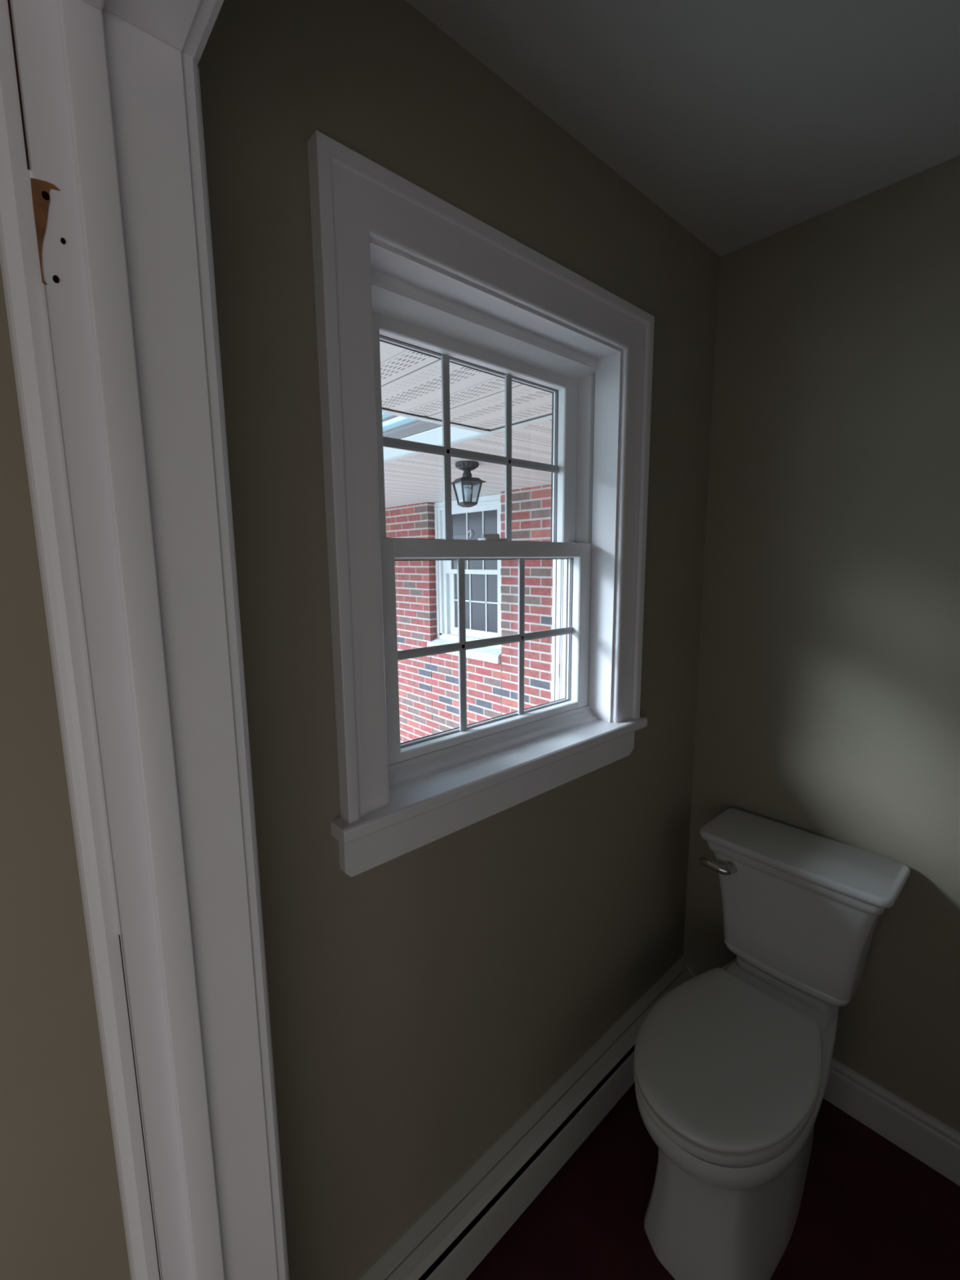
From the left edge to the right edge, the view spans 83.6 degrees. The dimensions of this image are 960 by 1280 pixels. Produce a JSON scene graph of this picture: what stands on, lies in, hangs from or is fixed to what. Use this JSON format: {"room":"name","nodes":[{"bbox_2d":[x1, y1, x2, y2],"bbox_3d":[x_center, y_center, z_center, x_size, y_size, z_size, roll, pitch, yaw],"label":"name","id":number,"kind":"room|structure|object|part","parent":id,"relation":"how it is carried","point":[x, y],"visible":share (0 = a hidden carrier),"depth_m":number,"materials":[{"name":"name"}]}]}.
{"room":"bathroom","nodes":[
{"label":"bathroom","id":0,"kind":"room"},
{"bbox_2d":[0,0,719,1279],"bbox_3d":[-0.468,0.248,0.832,5.419,2.460,0.200,-8,11,-41],"label":"wall","id":1,"kind":"structure","parent":0,"point":[422,1000],"depth_m":0.91,"materials":[{"name":"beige paint"}]},
{"bbox_2d":[379,341,551,430],"bbox_3d":[-1.370,-0.581,0.459,4.358,0.020,0.628,-8,11,-41],"label":"soffit","id":2,"kind":"structure","parent":1,"relation":"attached to","point":[411,380],"depth_m":1.66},
{"bbox_2d":[382,408,551,462],"bbox_3d":[-3.148,-0.880,2.450,4.400,0.067,6.000,-8,11,-41],"label":"trim","id":3,"kind":"structure","parent":1,"relation":"attached to","point":[482,433],"depth_m":2.09,"materials":[{"name":"white wood"}]},
{"bbox_2d":[382,407,551,431],"bbox_3d":[-1.375,-0.571,0.467,4.360,0.005,0.624,-8,11,-41],"label":"trim","id":4,"kind":"structure","parent":1,"relation":"attached to","point":[383,408],"depth_m":1.95,"materials":[{"name":"grey paint"}]},
{"bbox_2d":[306,129,654,877],"bbox_3d":[0.028,-0.207,1.197,0.912,1.124,0.260,-8,11,-41],"label":"window","id":5,"kind":"structure","parent":1,"relation":"in","point":[396,263],"depth_m":1.08,"materials":[{"name":"white paint"}]},
{"bbox_3d":[0.007,-0.413,1.208,0.632,0.440,0.033,-8,11,-41],"label":"sash","id":6,"kind":"part","parent":5,"relation":"part of","materials":[{"name":"white plastic"}]},
{"bbox_3d":[-0.022,-0.211,1.258,0.720,0.955,0.102,-8,11,-41],"label":"exterior frame","id":7,"kind":"part","parent":5,"relation":"part of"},
{"bbox_3d":[0.000,-0.213,1.229,0.732,0.968,0.124,-8,11,-41],"label":"frame","id":8,"kind":"part","parent":5,"relation":"part of","materials":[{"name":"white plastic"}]},
{"bbox_3d":[0.040,-0.005,1.241,0.659,0.440,0.033,-8,11,-41],"label":"sash","id":9,"kind":"part","parent":5,"relation":"part of","materials":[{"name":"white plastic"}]},
{"bbox_3d":[0.081,0.268,1.213,0.912,0.026,0.116,-8,11,-41],"label":"sill","id":10,"kind":"part","parent":5,"relation":"part of","materials":[{"name":"white paint"}]},
{"bbox_2d":[356,955,699,1279],"bbox_3d":[0.185,1.286,1.389,1.491,0.192,0.070,-8,11,-41],"label":"baseboard heater","id":11,"kind":"object","parent":1,"relation":"attached to","point":[457,1232],"visible":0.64,"depth_m":1.29,"materials":[{"name":"white metal"}]},
{"bbox_3d":[0.194,1.305,1.366,1.462,0.116,0.018,-8,11,-41],"label":"panel","id":12,"kind":"part","parent":11,"relation":"part of","materials":[{"name":"white metal"}]},
{"bbox_2d":[405,0,959,256],"bbox_3d":[0.084,-0.916,-0.067,5.539,0.100,2.020,-8,11,-41],"label":"ceiling","id":13,"kind":"structure","parent":0,"point":[746,122],"depth_m":1.00,"materials":[{"name":"grey paint"}]},
{"bbox_2d":[465,1081,959,1279],"bbox_3d":[-0.303,1.664,-0.052,4.440,0.120,2.020,-8,11,-41],"label":"floor","id":14,"kind":"structure","parent":0,"point":[869,1209],"depth_m":1.29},
{"bbox_2d":[633,808,910,1279],"bbox_3d":[0.664,0.982,1.335,0.747,0.801,0.457,-8,11,-41],"label":"toilet","id":15,"kind":"object","parent":14,"relation":"on","point":[732,1063],"visible":1,"depth_m":1.26,"materials":[{"name":"white ceramic"}]},
{"bbox_3d":[0.661,0.637,1.511,0.083,0.029,0.025,7,11,41],"label":"lever arm","id":16,"kind":"part","parent":15,"relation":"part of","materials":[{"name":"silver metal"}]},
{"bbox_3d":[0.567,0.980,1.250,0.492,0.026,0.360,-8,11,-41],"label":"seat","id":17,"kind":"part","parent":15,"relation":"part of","materials":[{"name":"white plastic"}]},
{"bbox_3d":[0.568,0.954,1.247,0.489,0.017,0.359,-8,11,-41],"label":"seat lid","id":18,"kind":"part","parent":15,"relation":"part of","materials":[{"name":"white plastic"}]},
{"bbox_3d":[0.696,0.639,1.500,0.032,0.040,0.040,-8,11,-41],"label":"flush lever","id":19,"kind":"part","parent":15,"relation":"part of","materials":[{"name":"silver metal"}]},
{"bbox_3d":[0.862,0.766,1.484,0.193,0.322,0.406,-8,11,-41],"label":"tank","id":20,"kind":"part","parent":15,"relation":"part of","materials":[{"name":"white ceramic"}]},
{"bbox_3d":[0.856,0.588,1.453,0.222,0.059,0.457,-8,11,-41],"label":"tank lid","id":21,"kind":"part","parent":15,"relation":"part of","materials":[{"name":"white ceramic"}]},
{"bbox_2d":[683,155,959,1132],"bbox_3d":[1.321,0.185,1.155,0.120,2.460,1.700,-8,11,-41],"label":"wall","id":22,"kind":"structure","parent":0,"point":[828,702],"depth_m":1.41,"materials":[{"name":"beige paint"}]},
{"bbox_2d":[822,1057,959,1186],"bbox_3d":[1.304,1.326,1.254,0.014,0.135,1.627,-8,11,-41],"label":"baseboard","id":23,"kind":"structure","parent":22,"relation":"attached to","point":[925,1137],"depth_m":1.45,"materials":[{"name":"grey paint"}]},
{"bbox_3d":[0.120,0.344,0.090,0.120,2.440,1.700,-8,11,-41],"label":"wall","id":24,"kind":"structure","parent":0,"visible":0},
{"bbox_2d":[0,0,289,1279],"bbox_3d":[-0.058,0.489,0.312,0.161,2.091,0.868,-8,11,-41],"label":"door frame","id":25,"kind":"structure","parent":24,"relation":"in","point":[106,254],"depth_m":0.50,"materials":[{"name":"white paint"}]},
{"bbox_3d":[-0.377,0.455,0.562,0.022,2.091,0.062,-8,11,-41],"label":"casing","id":26,"kind":"part","parent":25,"relation":"part of","materials":[{"name":"white paint"}]},
{"bbox_3d":[-0.013,-0.521,0.209,0.018,0.062,0.868,-8,11,-41],"label":"casing","id":27,"kind":"part","parent":25,"relation":"part of","materials":[{"name":"white paint"}]},
{"bbox_3d":[-0.274,0.470,0.661,0.018,2.029,0.062,-8,11,-41],"label":"casing","id":28,"kind":"part","parent":25,"relation":"part of","materials":[{"name":"white paint"}]},
{"label":"outside","id":29,"kind":"structure","parent":0,"visible":0},
{"bbox_3d":[-6.250,1.548,5.276,12.000,0.130,13.800,-8,11,-41],"label":"ground","id":30,"kind":"structure","parent":29,"visible":0},
{"bbox_2d":[385,484,552,742],"bbox_3d":[-0.499,0.096,5.034,0.105,2.720,6.067,-8,11,-41],"label":"wall","id":31,"kind":"structure","parent":30,"relation":"on","point":[428,685],"depth_m":4.51,"materials":[{"name":"red brick"}]},
{"bbox_2d":[426,493,502,663],"bbox_3d":[-0.095,-0.519,4.520,0.200,1.310,0.954,-8,11,-41],"label":"window","id":32,"kind":"structure","parent":31,"relation":"in","point":[482,577],"depth_m":4.55,"materials":[{"name":"paint"}]},
{"bbox_3d":[-0.097,0.071,4.617,0.200,0.115,0.932,-8,11,-41],"label":"sill","id":33,"kind":"part","parent":32,"relation":"part of","materials":[{"name":"wood"}]},
{"bbox_3d":[-0.053,-0.809,4.486,0.030,0.512,0.717,-8,11,-41],"label":"sash","id":34,"kind":"part","parent":32,"relation":"part of","materials":[{"name":"white wood"}]},
{"bbox_3d":[-0.028,-0.311,4.580,0.030,0.580,0.717,-8,11,-41],"label":"sash","id":35,"kind":"part","parent":32,"relation":"part of","materials":[{"name":"white wood"}]},
{"bbox_3d":[-0.039,-0.824,4.471,0.005,0.478,0.623,-8,11,-41],"label":"glass pane","id":36,"kind":"part","parent":32,"relation":"part of","materials":[{"name":"grey"}]},
{"bbox_3d":[-0.014,-0.321,4.565,0.005,0.486,0.623,-8,11,-41],"label":"glass pane","id":37,"kind":"part","parent":32,"relation":"part of","materials":[{"name":"grey"}]},
{"bbox_2d":[383,418,551,507],"bbox_3d":[-0.983,-1.158,4.372,1.426,0.006,6.000,-8,11,-41],"label":"porch ceiling","id":38,"kind":"structure","parent":31,"relation":"attached to","point":[418,478],"depth_m":3.08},
{"bbox_2d":[451,460,485,507],"bbox_3d":[-0.067,-0.817,2.829,0.150,0.228,0.150,-5,9,-26],"label":"lantern","id":39,"kind":"object","parent":38,"relation":"hanging from","point":[466,466],"visible":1,"depth_m":2.80,"materials":[{"name":"brown metal"}]},
{"bbox_3d":[-0.128,-0.775,2.856,0.038,0.112,0.010,2,9,19],"label":"frame post","id":40,"kind":"part","parent":39,"relation":"part of","materials":[{"name":"brown metal"}]},
{"bbox_3d":[-0.088,-0.763,2.775,0.009,0.113,0.040,2,9,19],"label":"frame post","id":41,"kind":"part","parent":39,"relation":"part of","materials":[{"name":"brown metal"}]},
{"bbox_3d":[-0.068,-0.870,2.821,0.052,0.044,0.052,-8,11,-41],"label":"stem","id":42,"kind":"part","parent":39,"relation":"part of","materials":[{"name":"brown metal"}]},
{"bbox_3d":[-0.067,-0.782,2.834,0.048,0.055,0.048,-8,11,-41],"label":"bulb","id":43,"kind":"part","parent":39,"relation":"part of","materials":[{"name":"white glass"}]},
{"bbox_2d":[465,496,470,502],"bbox_3d":[-0.067,-0.738,2.840,0.026,0.039,0.026,-8,11,-41],"label":"bulb socket","id":44,"kind":"object","parent":39,"relation":"attached to","point":[467,498],"depth_m":2.83,"materials":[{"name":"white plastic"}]},
{"bbox_3d":[-0.046,-0.782,2.895,0.009,0.113,0.040,2,9,19],"label":"frame post","id":45,"kind":"part","parent":39,"relation":"part of","materials":[{"name":"brown metal"}]},
{"bbox_3d":[-0.006,-0.770,2.814,0.039,0.112,0.010,2,9,19],"label":"frame post","id":46,"kind":"part","parent":39,"relation":"part of","materials":[{"name":"brown metal"}]},
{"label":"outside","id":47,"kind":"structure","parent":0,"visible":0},
{"bbox_2d":[382,413,442,439],"bbox_3d":[-2.044,-1.143,3.732,0.948,0.040,5.130,-8,11,-41],"label":"roof","id":48,"kind":"structure","parent":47,"point":[400,428],"depth_m":2.37,"materials":[{"name":"silver metal"}]}
]}

